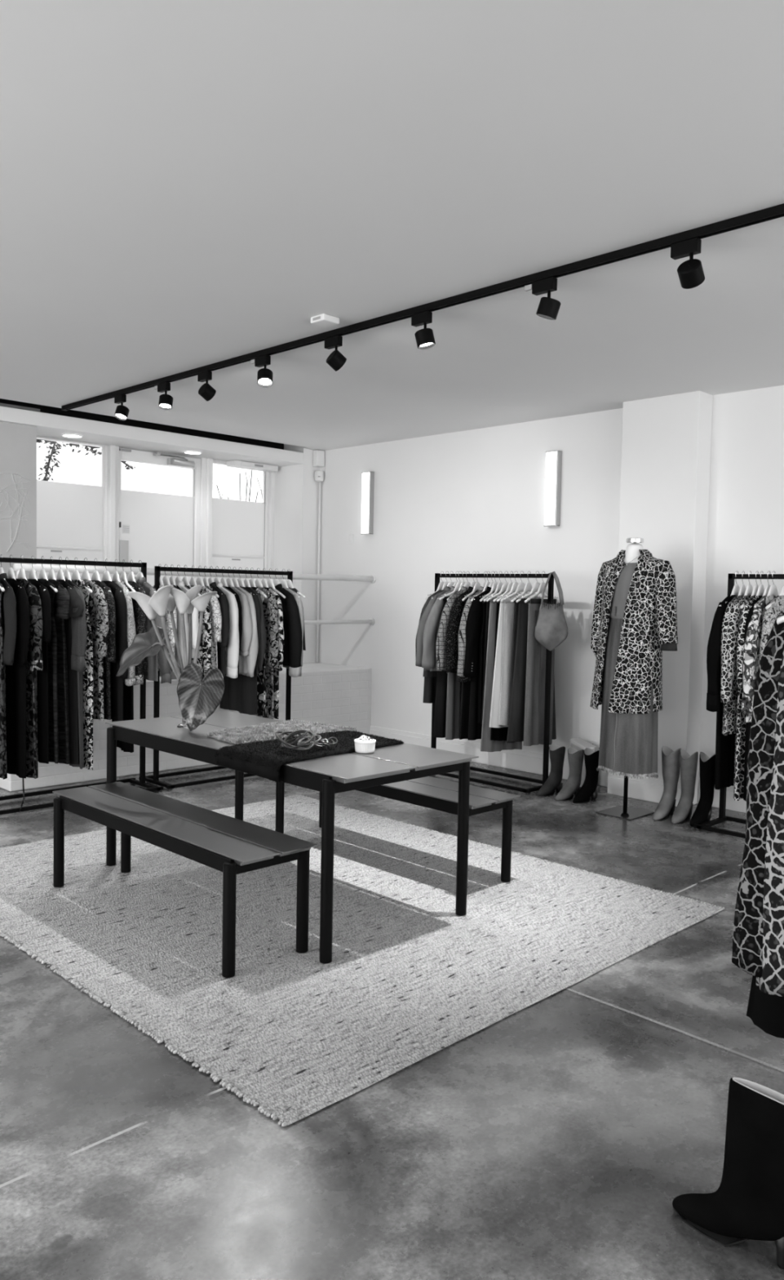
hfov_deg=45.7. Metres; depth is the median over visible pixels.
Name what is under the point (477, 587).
clothes hanger
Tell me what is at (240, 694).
dress
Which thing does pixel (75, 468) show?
wall
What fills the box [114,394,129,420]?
track spotlight
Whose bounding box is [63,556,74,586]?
clothes hanger
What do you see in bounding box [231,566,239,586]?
clothes hanger
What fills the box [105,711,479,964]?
table
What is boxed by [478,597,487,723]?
skirt
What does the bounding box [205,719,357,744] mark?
fur throw
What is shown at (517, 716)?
trousers
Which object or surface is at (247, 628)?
blouse
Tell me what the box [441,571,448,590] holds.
clothes hanger
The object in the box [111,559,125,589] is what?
clothes hanger
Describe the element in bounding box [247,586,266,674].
blouse
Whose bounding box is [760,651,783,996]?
dress
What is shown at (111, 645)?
dress
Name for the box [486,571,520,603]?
clothes hanger
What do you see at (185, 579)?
clothes hanger
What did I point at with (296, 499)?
wall
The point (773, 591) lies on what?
clothes hanger
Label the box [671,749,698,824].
boot
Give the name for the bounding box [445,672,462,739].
trousers
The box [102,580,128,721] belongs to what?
dress
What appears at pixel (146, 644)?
leaf
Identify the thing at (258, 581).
clothes hanger
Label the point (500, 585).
clothes hanger
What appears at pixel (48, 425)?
soffit
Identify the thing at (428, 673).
cardigan
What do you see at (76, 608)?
dress
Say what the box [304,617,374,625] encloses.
pipe rail
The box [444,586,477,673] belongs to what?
jacket
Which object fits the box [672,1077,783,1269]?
boot
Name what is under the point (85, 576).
clothes hanger
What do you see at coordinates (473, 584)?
clothes hanger
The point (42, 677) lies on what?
dress
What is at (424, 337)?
track spotlight
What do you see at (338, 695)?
wall
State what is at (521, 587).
clothes hanger
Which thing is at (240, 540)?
window
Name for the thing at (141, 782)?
rack
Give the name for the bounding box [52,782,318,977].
bench
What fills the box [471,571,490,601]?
clothes hanger
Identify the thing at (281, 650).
dress
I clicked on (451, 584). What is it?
clothes hanger
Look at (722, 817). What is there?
rack
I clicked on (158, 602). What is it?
calla lily
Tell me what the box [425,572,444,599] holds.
clothes hanger
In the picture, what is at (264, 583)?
clothes hanger
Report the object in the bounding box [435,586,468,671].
jacket
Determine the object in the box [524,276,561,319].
track spotlight
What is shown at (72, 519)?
window
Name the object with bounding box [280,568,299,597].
clothes hanger
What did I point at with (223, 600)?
jacket
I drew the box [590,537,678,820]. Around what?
mannequin
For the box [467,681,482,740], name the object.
trousers
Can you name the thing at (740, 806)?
baseboard
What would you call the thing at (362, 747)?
ramekin
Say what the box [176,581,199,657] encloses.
shirt
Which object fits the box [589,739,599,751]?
power outlet
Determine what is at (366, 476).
diffuser
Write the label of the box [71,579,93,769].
dress
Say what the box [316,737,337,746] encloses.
belt
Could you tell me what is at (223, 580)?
clothes hanger
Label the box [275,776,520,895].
bench
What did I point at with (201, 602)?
calla lily
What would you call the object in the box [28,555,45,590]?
clothes hanger
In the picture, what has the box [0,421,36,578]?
wall pier
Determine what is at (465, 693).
jeans
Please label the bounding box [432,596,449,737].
trousers
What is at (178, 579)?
clothes hanger
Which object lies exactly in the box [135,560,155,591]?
clothes hanger
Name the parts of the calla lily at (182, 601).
stem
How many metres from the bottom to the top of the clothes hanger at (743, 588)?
0.238 m
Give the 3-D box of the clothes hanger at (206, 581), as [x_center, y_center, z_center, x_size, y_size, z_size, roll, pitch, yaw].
[-1.412,-0.443,7.042,0.019,0.238,0.410,-1,4,-38]
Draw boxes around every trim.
[0,398,284,449]
[0,403,39,412]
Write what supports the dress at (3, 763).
hanging from the clothes hanger
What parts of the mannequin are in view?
plate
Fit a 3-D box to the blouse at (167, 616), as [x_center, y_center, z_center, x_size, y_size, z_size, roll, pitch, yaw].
[-1.701,-0.089,6.780,0.087,0.622,0.552,-1,4,-38]
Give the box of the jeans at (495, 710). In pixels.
[489,598,508,728]
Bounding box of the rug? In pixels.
[0,794,724,1126]
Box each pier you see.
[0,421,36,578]
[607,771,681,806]
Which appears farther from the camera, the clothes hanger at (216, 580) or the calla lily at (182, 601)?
the clothes hanger at (216, 580)
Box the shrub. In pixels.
[213,469,262,502]
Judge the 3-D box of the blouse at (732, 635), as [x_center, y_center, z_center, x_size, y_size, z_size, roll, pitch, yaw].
[2.246,-0.006,5.877,0.560,0.551,0.083,-2,4,-44]
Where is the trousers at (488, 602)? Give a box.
[481,597,489,724]
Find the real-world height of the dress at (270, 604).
1.032 m
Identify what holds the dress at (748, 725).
hanging from the clothes hanger at (768, 586)
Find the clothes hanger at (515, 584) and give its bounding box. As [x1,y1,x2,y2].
[497,571,528,603]
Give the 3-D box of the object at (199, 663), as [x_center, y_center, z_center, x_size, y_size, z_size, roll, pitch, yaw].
[-1.544,-0.058,6.939,0.460,0.696,0.078,4,4,45]
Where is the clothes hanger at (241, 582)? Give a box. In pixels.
[237,567,251,593]
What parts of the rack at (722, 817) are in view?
post, rail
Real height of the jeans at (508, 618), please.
0.973 m
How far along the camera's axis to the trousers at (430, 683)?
7.54 m
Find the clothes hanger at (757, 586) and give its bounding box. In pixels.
[740,570,759,608]
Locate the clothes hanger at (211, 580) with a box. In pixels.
[208,565,214,584]
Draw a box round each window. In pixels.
[36,435,107,580]
[212,459,269,582]
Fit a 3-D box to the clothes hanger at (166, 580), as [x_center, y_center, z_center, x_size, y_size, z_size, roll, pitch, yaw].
[-1.653,-0.435,6.803,0.410,0.238,0.019,4,4,42]
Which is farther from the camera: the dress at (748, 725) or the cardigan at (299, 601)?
the cardigan at (299, 601)
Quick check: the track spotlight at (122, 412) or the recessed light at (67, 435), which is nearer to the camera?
the track spotlight at (122, 412)
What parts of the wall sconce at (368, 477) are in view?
plate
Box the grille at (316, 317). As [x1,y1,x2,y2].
[312,315,320,320]
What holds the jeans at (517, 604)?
hanging from the clothes hanger at (528, 588)
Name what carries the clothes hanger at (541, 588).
hanging from the rack at (437, 575)
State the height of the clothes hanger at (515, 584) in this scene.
0.246 m
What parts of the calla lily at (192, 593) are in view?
stem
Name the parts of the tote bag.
handle, handle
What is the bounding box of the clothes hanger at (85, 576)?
[80,557,96,587]
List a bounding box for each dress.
[0,581,7,779]
[5,578,30,777]
[17,578,42,812]
[28,578,51,764]
[38,578,59,763]
[49,579,70,764]
[57,579,84,764]
[64,579,87,768]
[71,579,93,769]
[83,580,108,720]
[93,580,115,719]
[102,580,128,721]
[219,586,261,714]
[239,586,279,719]
[253,586,266,716]
[266,587,284,719]
[524,598,556,746]
[706,595,736,789]
[732,612,783,987]
[733,595,754,800]
[742,595,764,801]
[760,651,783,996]
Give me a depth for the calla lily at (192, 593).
4.76 m
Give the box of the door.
[118,448,200,586]
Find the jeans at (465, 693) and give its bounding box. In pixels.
[459,597,471,739]
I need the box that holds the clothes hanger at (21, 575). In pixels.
[17,555,36,590]
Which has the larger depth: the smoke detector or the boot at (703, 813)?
the boot at (703, 813)
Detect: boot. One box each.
[537,744,565,796]
[555,746,584,800]
[573,747,599,803]
[653,746,681,821]
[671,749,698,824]
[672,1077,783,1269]
[689,751,715,826]
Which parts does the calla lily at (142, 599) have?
stem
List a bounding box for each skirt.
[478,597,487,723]
[746,975,783,1038]
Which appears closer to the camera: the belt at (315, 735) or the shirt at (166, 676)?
the belt at (315, 735)
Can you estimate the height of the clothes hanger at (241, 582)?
0.238 m
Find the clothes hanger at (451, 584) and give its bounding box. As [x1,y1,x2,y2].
[431,571,454,598]
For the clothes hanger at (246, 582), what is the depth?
7.29 m
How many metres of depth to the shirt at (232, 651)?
6.95 m
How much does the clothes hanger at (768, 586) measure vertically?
0.238 m
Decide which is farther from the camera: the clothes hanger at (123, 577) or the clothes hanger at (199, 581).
the clothes hanger at (199, 581)
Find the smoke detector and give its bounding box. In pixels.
[310,313,339,327]
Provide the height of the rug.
0.014 m
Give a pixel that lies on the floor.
(558, 1138)
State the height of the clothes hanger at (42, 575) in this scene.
0.238 m
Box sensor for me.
[315,470,324,481]
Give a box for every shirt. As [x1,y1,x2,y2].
[134,577,171,684]
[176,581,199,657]
[216,582,239,678]
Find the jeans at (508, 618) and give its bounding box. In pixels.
[498,598,515,725]
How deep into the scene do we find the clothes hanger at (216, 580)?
7.10 m
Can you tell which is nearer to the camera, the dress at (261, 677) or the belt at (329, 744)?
the belt at (329, 744)
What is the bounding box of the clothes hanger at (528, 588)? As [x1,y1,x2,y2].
[511,570,541,602]
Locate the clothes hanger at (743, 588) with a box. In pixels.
[733,570,746,603]
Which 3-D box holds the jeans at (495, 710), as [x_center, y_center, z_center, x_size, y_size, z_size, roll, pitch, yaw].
[0.933,0.178,7.125,0.500,0.994,0.066,-2,4,-42]
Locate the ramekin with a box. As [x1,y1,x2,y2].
[354,738,376,753]
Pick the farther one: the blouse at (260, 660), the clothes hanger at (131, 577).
the blouse at (260, 660)
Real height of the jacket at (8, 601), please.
0.575 m
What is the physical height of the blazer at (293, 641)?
0.736 m
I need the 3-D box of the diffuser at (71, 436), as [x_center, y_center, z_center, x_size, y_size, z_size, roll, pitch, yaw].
[-2.668,-1.701,7.765,0.148,0.001,0.148,-2,4,-45]
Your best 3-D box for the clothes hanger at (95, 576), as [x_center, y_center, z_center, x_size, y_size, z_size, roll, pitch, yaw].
[-2.042,-0.445,6.415,0.020,0.238,0.410,-2,4,-43]
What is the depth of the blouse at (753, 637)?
5.61 m
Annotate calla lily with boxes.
[127,591,178,681]
[148,585,181,679]
[157,586,183,671]
[169,587,191,667]
[185,585,201,664]
[191,591,217,664]
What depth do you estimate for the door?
8.71 m
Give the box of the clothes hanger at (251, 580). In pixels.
[248,567,267,598]
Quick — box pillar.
[618,391,713,804]
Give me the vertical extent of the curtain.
0.053 m
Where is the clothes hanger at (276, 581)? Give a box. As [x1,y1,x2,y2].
[273,568,279,586]
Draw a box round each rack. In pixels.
[0,557,163,814]
[138,565,293,790]
[431,573,554,795]
[693,573,783,838]
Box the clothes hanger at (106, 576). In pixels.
[102,558,116,588]
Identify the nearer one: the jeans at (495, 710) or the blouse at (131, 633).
the blouse at (131, 633)
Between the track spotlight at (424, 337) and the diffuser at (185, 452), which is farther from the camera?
the diffuser at (185, 452)
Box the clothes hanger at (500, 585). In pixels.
[484,571,513,601]
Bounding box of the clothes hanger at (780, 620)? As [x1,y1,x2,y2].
[777,615,783,624]
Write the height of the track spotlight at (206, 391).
0.182 m
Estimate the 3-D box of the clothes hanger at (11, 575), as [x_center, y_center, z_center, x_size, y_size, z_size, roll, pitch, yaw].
[-2.458,-0.432,6.002,0.019,0.238,0.410,-2,4,-43]
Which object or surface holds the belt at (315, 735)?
on the table runner
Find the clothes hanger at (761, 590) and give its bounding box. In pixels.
[745,570,764,607]
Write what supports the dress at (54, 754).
hanging from the clothes hanger at (42, 575)
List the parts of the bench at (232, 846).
leg, leg, leg, leg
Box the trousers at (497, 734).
[490,597,508,741]
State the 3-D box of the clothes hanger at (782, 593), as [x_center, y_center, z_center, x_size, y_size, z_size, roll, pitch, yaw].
[2.410,-0.305,5.702,0.410,0.238,0.019,-1,4,-38]
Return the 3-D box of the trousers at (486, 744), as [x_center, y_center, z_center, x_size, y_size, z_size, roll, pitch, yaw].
[0.865,0.273,7.197,0.460,1.194,0.069,-1,4,-40]
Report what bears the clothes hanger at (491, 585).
hanging from the rack at (437, 575)
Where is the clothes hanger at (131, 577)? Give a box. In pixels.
[127,560,145,592]
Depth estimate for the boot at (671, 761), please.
6.14 m
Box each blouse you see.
[114,581,136,685]
[124,581,148,684]
[152,585,177,671]
[160,585,188,679]
[192,586,212,679]
[201,586,222,668]
[223,586,242,677]
[230,586,253,672]
[236,586,258,677]
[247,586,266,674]
[721,595,742,735]
[726,595,750,682]
[737,595,762,685]
[742,595,777,722]
[760,595,783,662]
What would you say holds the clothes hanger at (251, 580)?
hanging from the rack at (154, 779)
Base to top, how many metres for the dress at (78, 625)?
1.245 m
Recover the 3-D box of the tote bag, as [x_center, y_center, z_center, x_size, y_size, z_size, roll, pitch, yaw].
[1.168,-0.212,6.812,0.241,0.584,0.132,1,3,-3]
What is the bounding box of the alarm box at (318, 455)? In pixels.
[313,449,324,467]
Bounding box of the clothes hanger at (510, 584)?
[493,571,519,601]
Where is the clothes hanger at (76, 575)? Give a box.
[71,557,92,592]
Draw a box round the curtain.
[226,460,278,471]
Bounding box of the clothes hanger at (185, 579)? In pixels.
[182,564,200,595]
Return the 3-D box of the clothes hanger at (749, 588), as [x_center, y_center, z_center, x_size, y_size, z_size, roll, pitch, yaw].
[2.252,-0.317,5.861,0.410,0.238,0.020,-2,4,-44]
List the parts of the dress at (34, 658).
sash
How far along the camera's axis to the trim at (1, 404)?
7.26 m
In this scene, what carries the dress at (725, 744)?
hanging from the clothes hanger at (736, 588)
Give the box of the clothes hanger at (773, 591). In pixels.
[754,570,779,608]
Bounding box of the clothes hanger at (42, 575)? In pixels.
[38,555,57,592]
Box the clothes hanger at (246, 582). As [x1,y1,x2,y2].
[244,567,257,595]
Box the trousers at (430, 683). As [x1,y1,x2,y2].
[422,676,437,703]
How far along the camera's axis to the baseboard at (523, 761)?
7.90 m
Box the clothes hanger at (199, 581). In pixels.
[196,565,204,586]
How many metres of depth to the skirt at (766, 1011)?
2.61 m
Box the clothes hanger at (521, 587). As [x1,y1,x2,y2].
[501,571,537,602]
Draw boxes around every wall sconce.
[360,471,374,534]
[543,449,562,527]
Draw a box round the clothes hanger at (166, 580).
[162,564,171,585]
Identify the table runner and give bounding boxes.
[215,729,404,782]
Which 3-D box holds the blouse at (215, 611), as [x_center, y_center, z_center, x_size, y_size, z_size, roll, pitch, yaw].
[-1.456,-0.080,7.022,0.083,0.654,0.546,-2,4,-44]
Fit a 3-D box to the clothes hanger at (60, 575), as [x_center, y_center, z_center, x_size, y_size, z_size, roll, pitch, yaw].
[-2.222,-0.439,6.236,0.020,0.238,0.410,-2,4,-43]
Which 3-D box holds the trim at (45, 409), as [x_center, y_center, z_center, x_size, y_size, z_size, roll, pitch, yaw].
[-4.116,-1.914,6.292,8.720,0.292,0.900,-2,4,-45]
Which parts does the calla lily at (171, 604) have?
stem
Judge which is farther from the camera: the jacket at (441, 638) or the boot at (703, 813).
the jacket at (441, 638)
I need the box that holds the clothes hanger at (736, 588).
[719,570,740,606]
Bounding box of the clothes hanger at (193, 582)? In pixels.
[189,564,201,593]
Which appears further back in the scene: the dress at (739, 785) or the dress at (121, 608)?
the dress at (121, 608)
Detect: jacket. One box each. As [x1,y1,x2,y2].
[0,573,17,665]
[209,582,230,675]
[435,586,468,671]
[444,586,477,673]
[456,586,484,682]
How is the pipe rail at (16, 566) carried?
on the wall at (338, 695)
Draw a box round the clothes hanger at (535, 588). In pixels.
[515,571,547,602]
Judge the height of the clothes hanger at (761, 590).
0.238 m
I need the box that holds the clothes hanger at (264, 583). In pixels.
[261,568,276,595]
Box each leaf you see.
[116,626,181,676]
[177,662,224,731]
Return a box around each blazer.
[271,583,302,677]
[415,586,451,671]
[463,586,503,682]
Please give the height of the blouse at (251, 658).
0.684 m
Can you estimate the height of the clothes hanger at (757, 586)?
0.238 m
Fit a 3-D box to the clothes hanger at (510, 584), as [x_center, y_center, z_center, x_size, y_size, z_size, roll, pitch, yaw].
[0.913,-0.405,7.127,0.410,0.246,0.020,-2,4,-45]
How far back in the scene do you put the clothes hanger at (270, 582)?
7.45 m
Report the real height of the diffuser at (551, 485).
0.575 m
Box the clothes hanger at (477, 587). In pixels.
[462,571,480,600]
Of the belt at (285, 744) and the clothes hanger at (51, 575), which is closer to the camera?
the belt at (285, 744)
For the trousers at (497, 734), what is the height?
1.102 m
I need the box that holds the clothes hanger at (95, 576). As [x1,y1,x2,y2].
[91,558,111,591]
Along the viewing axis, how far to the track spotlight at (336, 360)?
4.99 m
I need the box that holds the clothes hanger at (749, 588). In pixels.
[734,570,753,607]
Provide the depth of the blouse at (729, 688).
5.72 m
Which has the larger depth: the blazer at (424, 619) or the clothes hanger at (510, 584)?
the blazer at (424, 619)
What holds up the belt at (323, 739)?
on the table runner
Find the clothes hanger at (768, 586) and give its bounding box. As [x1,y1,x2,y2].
[751,570,771,607]
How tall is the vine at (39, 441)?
0.226 m
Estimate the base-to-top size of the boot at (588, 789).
0.366 m
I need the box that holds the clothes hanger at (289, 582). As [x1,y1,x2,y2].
[286,568,306,598]
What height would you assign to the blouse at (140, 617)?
0.715 m
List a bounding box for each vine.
[36,439,102,456]
[37,440,61,480]
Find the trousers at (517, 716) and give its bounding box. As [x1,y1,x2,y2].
[506,598,556,742]
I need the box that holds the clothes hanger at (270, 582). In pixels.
[267,568,285,598]
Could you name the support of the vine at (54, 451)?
on the ground
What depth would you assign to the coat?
7.33 m
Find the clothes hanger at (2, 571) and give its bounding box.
[0,554,8,587]
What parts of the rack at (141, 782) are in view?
rail, post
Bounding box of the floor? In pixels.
[0,761,783,1279]
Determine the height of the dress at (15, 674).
1.264 m
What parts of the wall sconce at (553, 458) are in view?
plate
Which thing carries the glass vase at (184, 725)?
on the table
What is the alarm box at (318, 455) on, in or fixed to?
attached to the wall at (296, 499)
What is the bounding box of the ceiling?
[0,0,783,450]
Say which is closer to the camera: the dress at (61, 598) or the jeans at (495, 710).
the dress at (61, 598)
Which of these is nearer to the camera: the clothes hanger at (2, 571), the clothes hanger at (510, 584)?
the clothes hanger at (2, 571)
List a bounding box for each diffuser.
[62,435,80,437]
[185,452,200,453]
[361,472,369,533]
[544,451,557,525]
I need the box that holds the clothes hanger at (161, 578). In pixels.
[158,564,164,586]
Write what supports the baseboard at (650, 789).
on the floor
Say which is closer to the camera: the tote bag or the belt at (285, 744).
the belt at (285, 744)
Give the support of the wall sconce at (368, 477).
attached to the wall at (472, 500)
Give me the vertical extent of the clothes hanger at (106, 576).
0.238 m
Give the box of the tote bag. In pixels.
[534,571,568,650]
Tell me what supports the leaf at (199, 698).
in the glass vase at (184, 725)
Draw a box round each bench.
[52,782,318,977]
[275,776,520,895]
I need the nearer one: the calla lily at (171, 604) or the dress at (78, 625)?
the calla lily at (171, 604)
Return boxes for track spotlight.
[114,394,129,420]
[154,382,173,409]
[197,370,216,400]
[250,355,272,387]
[324,335,346,371]
[411,311,435,349]
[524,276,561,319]
[671,237,705,288]
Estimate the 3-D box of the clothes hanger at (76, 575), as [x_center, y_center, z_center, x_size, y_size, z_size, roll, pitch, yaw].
[-2.144,-0.442,6.313,0.410,0.238,0.019,4,4,43]
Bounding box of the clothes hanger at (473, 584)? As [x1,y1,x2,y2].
[471,571,475,587]
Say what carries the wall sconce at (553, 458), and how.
attached to the wall at (472, 500)
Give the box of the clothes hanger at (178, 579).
[175,564,182,583]
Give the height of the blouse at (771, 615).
0.764 m
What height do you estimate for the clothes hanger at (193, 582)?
0.238 m
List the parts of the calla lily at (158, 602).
stem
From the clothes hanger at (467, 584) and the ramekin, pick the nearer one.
the ramekin
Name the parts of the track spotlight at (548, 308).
stem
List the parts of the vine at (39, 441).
stem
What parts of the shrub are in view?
blade, blade, blade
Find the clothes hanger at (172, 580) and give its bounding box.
[169,564,176,586]
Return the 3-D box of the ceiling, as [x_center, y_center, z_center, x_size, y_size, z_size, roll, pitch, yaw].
[-0.335,-1.654,2.799,9.145,0.200,11.200,-2,4,-45]
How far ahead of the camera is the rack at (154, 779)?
6.95 m
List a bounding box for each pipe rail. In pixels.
[13,563,376,583]
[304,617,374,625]
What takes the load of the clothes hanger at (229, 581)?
hanging from the rack at (154, 779)
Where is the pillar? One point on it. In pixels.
(667, 440)
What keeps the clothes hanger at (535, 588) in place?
hanging from the rack at (437, 575)
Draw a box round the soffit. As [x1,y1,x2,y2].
[0,405,303,466]
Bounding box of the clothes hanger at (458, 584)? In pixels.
[439,571,462,601]
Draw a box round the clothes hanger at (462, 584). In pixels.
[447,571,466,600]
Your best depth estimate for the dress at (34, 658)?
5.93 m
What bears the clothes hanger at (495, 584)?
hanging from the rack at (437, 575)
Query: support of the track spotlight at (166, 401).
attached to the track
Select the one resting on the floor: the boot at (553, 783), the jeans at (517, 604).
the boot at (553, 783)
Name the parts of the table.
leg, leg, leg, leg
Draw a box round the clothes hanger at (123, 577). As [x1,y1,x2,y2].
[120,559,135,591]
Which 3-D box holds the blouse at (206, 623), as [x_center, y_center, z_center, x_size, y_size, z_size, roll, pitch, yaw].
[-1.494,-0.060,6.986,0.082,0.692,0.549,-1,4,-39]
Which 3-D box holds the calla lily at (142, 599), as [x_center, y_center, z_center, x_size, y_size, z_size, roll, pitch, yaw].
[-1.186,0.060,4.748,0.319,0.611,0.118,1,3,-4]
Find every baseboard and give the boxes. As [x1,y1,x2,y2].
[369,725,608,786]
[712,786,746,813]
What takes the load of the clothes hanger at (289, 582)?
hanging from the rack at (154, 779)
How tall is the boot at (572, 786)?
0.357 m
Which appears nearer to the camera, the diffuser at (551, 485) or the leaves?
the diffuser at (551, 485)
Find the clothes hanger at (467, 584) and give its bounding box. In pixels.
[453,571,471,597]
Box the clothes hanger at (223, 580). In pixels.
[220,566,235,594]
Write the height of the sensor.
0.110 m
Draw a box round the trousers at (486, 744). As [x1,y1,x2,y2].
[480,597,522,751]
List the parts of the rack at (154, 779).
post, rail, post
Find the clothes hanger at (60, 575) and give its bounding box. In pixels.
[56,556,71,588]
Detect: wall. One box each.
[0,662,372,791]
[36,440,262,502]
[106,444,321,663]
[318,385,783,803]
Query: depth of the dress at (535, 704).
6.88 m
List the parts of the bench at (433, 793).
leg, leg, leg, leg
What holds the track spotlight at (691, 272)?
attached to the track
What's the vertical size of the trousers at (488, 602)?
0.993 m
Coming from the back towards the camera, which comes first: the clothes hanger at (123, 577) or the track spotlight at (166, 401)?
the clothes hanger at (123, 577)
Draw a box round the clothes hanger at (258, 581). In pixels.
[255,568,271,595]
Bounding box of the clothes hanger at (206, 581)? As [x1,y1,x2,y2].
[203,565,219,597]
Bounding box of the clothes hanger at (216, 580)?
[213,566,220,583]
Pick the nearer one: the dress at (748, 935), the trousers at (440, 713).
the dress at (748, 935)
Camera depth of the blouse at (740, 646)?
5.64 m
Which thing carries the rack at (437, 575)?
on the floor
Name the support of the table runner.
on the table
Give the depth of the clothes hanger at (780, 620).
2.48 m
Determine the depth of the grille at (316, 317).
4.74 m
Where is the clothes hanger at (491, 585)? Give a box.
[474,571,494,599]
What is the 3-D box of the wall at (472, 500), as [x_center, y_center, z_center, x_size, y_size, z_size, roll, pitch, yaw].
[2.805,-0.231,6.031,0.200,2.850,11.200,-2,4,-45]
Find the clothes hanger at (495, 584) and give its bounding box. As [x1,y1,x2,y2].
[480,571,502,601]
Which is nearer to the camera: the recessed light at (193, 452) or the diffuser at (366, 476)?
the recessed light at (193, 452)
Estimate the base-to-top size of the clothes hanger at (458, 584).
0.246 m
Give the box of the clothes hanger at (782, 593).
[765,585,783,609]
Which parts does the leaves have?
stem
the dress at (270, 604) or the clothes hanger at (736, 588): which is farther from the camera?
the dress at (270, 604)
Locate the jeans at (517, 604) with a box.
[507,598,542,742]
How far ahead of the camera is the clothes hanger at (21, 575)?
6.04 m
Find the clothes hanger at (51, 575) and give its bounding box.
[47,556,56,580]
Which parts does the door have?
push plate, closer arm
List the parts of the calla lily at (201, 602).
stem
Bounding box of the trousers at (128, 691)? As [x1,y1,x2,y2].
[111,588,133,752]
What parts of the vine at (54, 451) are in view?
stem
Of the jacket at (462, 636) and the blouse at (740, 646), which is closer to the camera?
the blouse at (740, 646)
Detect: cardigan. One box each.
[283,587,303,668]
[415,590,442,677]
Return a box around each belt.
[275,729,315,751]
[295,733,324,746]
[311,738,328,746]
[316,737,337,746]
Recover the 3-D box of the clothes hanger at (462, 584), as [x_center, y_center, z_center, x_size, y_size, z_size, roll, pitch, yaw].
[0.575,-0.429,7.466,0.019,0.246,0.410,4,4,41]
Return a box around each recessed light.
[61,433,83,438]
[183,450,202,454]
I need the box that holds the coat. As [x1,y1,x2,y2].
[422,586,457,671]
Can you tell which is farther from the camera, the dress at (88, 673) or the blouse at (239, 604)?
the blouse at (239, 604)
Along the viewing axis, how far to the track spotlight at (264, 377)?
5.44 m
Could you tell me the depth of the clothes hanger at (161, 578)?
6.74 m
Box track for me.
[61,203,783,410]
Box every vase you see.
[177,718,188,728]
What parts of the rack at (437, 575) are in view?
post, rail, post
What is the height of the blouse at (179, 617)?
0.681 m
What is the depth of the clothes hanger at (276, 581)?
7.51 m
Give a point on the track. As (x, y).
(776, 211)
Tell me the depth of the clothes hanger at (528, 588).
6.98 m
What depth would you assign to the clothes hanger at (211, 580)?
7.07 m
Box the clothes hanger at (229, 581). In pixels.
[226,566,240,593]
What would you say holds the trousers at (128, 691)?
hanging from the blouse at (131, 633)
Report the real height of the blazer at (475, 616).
0.743 m
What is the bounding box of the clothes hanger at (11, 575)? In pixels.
[7,554,21,587]
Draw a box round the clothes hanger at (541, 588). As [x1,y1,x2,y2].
[524,570,559,604]
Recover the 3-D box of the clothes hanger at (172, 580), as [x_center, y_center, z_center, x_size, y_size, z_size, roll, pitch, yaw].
[-1.617,-0.436,6.839,0.019,0.238,0.410,-1,4,-39]
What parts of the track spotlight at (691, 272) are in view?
stem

